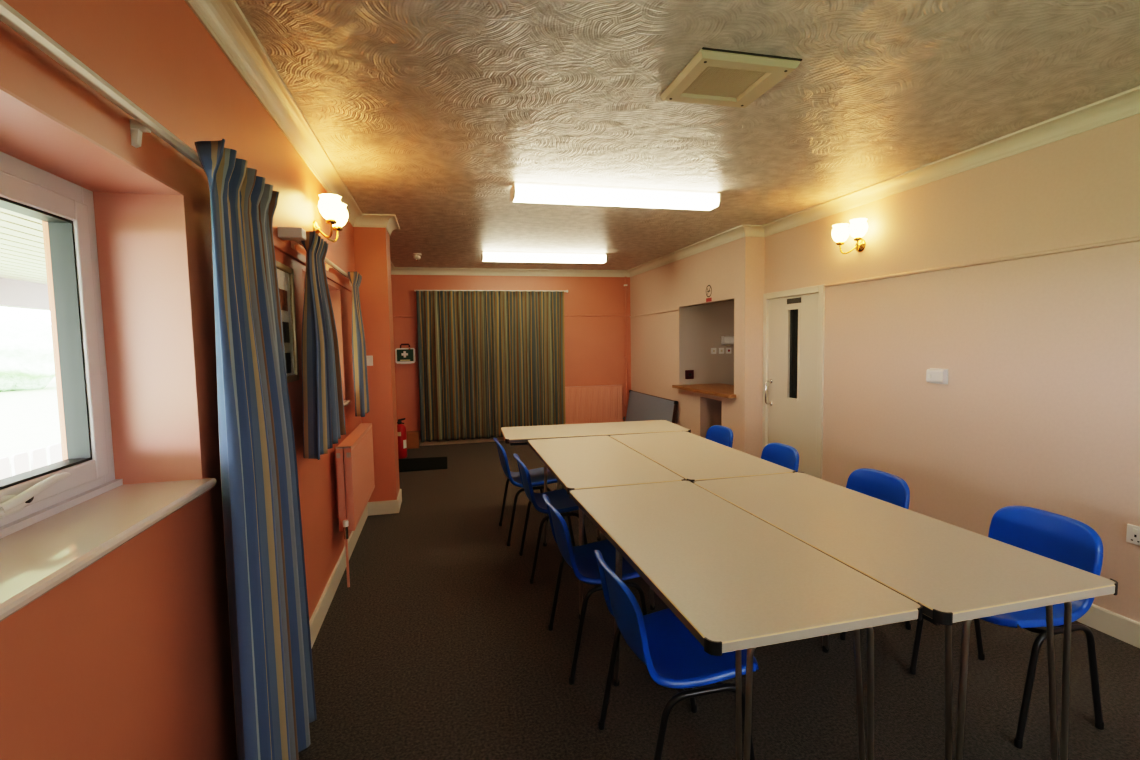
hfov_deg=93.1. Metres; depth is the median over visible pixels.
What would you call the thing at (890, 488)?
chair
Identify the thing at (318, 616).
baseboard
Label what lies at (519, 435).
folding table
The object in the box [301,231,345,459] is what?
curtain
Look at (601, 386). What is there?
grille
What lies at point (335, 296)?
window reveal
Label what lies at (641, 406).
table
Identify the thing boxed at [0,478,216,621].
window sill
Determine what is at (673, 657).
chair
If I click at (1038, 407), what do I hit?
wall
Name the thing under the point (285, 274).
framed picture
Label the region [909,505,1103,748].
chair
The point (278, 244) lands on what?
batten
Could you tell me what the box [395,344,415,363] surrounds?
box
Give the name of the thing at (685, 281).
wall
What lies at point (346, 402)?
window sill
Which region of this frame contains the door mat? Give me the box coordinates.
[399,457,446,471]
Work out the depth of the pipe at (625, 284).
8.36 m
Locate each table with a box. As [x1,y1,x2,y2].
[501,420,690,526]
[527,435,684,619]
[569,480,922,759]
[610,431,795,482]
[625,390,677,423]
[693,472,1117,759]
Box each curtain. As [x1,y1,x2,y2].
[194,139,316,759]
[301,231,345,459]
[348,271,369,416]
[416,291,564,441]
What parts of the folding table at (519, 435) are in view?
rail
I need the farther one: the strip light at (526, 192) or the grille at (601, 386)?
the grille at (601, 386)
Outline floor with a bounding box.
[298,441,1139,759]
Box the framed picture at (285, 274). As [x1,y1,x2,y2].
[276,261,298,382]
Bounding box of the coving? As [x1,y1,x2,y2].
[185,0,1139,276]
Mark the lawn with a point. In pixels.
(29, 419)
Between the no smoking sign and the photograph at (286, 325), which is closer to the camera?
the photograph at (286, 325)
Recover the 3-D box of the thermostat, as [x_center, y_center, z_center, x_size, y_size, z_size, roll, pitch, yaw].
[2.346,-0.025,3.457,0.038,0.098,0.130,-2,4,-13]
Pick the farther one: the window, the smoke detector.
the smoke detector
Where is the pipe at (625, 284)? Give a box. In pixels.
[624,277,627,413]
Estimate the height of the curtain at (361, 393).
1.020 m
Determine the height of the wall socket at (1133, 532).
0.087 m
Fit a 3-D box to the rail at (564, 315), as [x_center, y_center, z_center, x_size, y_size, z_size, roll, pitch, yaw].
[-0.788,-0.942,7.984,3.560,0.024,0.016,-2,4,-13]
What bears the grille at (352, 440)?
attached to the radiator at (353, 457)
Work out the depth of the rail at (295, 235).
2.37 m
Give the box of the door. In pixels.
[762,285,824,478]
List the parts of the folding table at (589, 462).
leg, leg, leg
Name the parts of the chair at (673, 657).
leg, leg, leg, leg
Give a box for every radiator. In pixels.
[334,423,374,586]
[565,385,624,423]
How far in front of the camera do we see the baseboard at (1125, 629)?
2.58 m
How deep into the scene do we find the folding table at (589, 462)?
3.04 m
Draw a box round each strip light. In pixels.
[481,251,606,263]
[510,181,720,210]
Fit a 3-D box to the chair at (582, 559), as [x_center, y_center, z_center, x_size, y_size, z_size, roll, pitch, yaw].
[0.121,0.909,2.542,0.476,0.736,0.472,-2,4,-13]
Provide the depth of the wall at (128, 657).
1.33 m
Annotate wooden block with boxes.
[406,431,419,448]
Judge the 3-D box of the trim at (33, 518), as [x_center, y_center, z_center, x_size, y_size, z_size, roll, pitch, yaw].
[-0.932,0.364,0.205,0.018,0.016,2.644,-2,4,-13]
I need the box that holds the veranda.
[0,277,49,310]
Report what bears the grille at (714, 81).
attached to the ceiling vent at (719, 77)
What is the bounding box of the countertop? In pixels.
[672,383,735,397]
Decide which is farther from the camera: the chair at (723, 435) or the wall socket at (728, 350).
the wall socket at (728, 350)
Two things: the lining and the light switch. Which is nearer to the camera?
the light switch
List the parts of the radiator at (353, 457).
panel, panel, panel, panel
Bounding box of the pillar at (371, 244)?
[353,227,399,501]
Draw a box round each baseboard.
[309,505,367,648]
[367,489,401,515]
[419,437,504,445]
[1076,604,1139,647]
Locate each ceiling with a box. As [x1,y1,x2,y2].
[0,208,46,283]
[235,0,1139,269]
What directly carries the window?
in the wall at (128, 657)
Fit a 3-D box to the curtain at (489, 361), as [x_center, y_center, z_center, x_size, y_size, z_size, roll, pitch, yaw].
[-1.106,-0.219,7.856,2.128,2.130,0.101,-2,4,-13]
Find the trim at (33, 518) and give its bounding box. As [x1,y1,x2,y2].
[0,479,122,538]
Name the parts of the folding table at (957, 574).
leg, rail, leg, leg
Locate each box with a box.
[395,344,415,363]
[685,370,693,378]
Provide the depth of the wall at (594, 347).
8.20 m
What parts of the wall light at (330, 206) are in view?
arm, arm, lamp shade, lamp shade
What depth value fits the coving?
2.95 m
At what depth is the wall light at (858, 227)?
4.03 m
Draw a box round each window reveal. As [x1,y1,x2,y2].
[0,86,202,483]
[302,269,344,399]
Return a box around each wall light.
[313,194,347,241]
[832,218,867,253]
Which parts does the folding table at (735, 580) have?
leg, leg, leg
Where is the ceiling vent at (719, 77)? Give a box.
[660,47,801,107]
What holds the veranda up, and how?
attached to the ceiling at (22, 252)
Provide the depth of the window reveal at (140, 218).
1.47 m
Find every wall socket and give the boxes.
[711,348,715,353]
[719,348,723,353]
[726,348,730,353]
[1126,524,1139,545]
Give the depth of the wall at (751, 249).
5.30 m
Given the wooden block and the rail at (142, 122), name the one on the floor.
the wooden block
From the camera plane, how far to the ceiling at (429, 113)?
2.40 m
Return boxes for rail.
[0,0,203,169]
[277,227,351,285]
[393,315,630,317]
[414,290,567,292]
[630,309,677,317]
[825,236,1139,286]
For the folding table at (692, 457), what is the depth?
3.20 m
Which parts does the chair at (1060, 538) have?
leg, leg, leg, leg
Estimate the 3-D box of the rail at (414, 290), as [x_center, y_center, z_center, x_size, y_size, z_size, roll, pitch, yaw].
[-1.110,-1.292,7.849,2.214,0.042,0.083,-2,4,-13]
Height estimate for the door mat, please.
0.014 m
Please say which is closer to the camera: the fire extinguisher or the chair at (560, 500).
the chair at (560, 500)
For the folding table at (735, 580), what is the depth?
1.57 m
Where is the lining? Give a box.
[679,298,733,384]
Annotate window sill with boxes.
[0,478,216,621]
[343,400,350,406]
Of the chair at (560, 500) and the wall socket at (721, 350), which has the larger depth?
the wall socket at (721, 350)
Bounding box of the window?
[0,151,114,526]
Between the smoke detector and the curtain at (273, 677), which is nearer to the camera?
the curtain at (273, 677)
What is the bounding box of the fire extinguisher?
[397,418,406,458]
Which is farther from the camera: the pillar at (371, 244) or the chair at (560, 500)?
the pillar at (371, 244)
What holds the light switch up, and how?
attached to the pillar at (371, 244)
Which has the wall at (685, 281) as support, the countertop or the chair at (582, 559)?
the countertop
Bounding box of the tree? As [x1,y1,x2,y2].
[0,319,54,391]
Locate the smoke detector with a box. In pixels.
[412,253,421,260]
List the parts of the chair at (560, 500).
leg, leg, leg, leg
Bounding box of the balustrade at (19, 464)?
[0,443,61,479]
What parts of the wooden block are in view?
lid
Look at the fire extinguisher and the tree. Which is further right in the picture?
the fire extinguisher
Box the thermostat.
[926,368,948,383]
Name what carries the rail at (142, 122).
attached to the wall at (128, 657)
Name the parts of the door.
pull handle, vision panel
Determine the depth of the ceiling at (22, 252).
3.31 m
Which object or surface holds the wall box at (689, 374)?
attached to the wall at (708, 323)
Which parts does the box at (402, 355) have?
lid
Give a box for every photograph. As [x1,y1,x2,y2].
[279,288,287,310]
[282,322,289,342]
[285,353,290,372]
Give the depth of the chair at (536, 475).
3.98 m
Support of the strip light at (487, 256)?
attached to the ceiling at (429, 113)
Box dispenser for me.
[721,336,733,345]
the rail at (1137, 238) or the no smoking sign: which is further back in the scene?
the no smoking sign
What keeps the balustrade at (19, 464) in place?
on the veranda
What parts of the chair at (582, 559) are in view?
leg, leg, leg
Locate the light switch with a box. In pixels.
[366,356,372,365]
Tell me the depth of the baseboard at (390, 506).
4.66 m
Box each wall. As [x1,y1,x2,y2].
[0,0,361,759]
[391,275,630,438]
[630,239,738,449]
[689,300,733,384]
[738,236,764,457]
[765,114,1139,621]
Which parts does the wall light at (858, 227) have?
lamp shade, arm, lamp shade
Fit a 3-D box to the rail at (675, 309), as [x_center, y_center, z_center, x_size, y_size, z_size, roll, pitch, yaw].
[1.138,-0.926,7.549,0.016,0.024,1.760,-2,4,-13]
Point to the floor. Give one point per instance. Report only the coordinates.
(439, 644)
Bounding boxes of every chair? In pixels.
[493,438,557,545]
[513,453,587,583]
[542,494,646,684]
[594,550,757,759]
[706,425,732,447]
[761,443,798,471]
[840,468,910,639]
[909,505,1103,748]
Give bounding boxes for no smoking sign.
[706,285,711,301]
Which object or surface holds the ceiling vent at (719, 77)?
in the ceiling at (429, 113)
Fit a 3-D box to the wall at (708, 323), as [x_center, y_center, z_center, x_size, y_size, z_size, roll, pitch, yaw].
[2.363,-0.294,6.267,1.490,2.530,1.581,-2,4,-13]
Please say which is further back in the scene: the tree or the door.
the tree
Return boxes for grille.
[337,423,371,446]
[565,385,618,387]
[683,66,765,97]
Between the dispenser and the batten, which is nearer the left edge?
the batten
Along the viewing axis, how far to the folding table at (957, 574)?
1.66 m
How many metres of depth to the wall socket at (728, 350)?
6.88 m
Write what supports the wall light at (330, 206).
attached to the wall at (128, 657)
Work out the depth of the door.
4.88 m
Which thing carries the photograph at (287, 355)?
attached to the framed picture at (285, 274)
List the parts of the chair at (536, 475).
leg, leg, leg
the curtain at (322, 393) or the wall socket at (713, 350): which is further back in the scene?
the wall socket at (713, 350)
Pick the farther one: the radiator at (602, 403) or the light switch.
the radiator at (602, 403)
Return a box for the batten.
[273,236,351,291]
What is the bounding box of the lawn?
[0,377,60,470]
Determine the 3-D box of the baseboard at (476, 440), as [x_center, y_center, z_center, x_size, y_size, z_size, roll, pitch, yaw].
[-0.755,0.854,8.107,3.560,0.091,0.026,-2,4,-13]
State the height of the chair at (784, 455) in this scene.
0.736 m
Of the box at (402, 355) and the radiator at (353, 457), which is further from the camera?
the box at (402, 355)

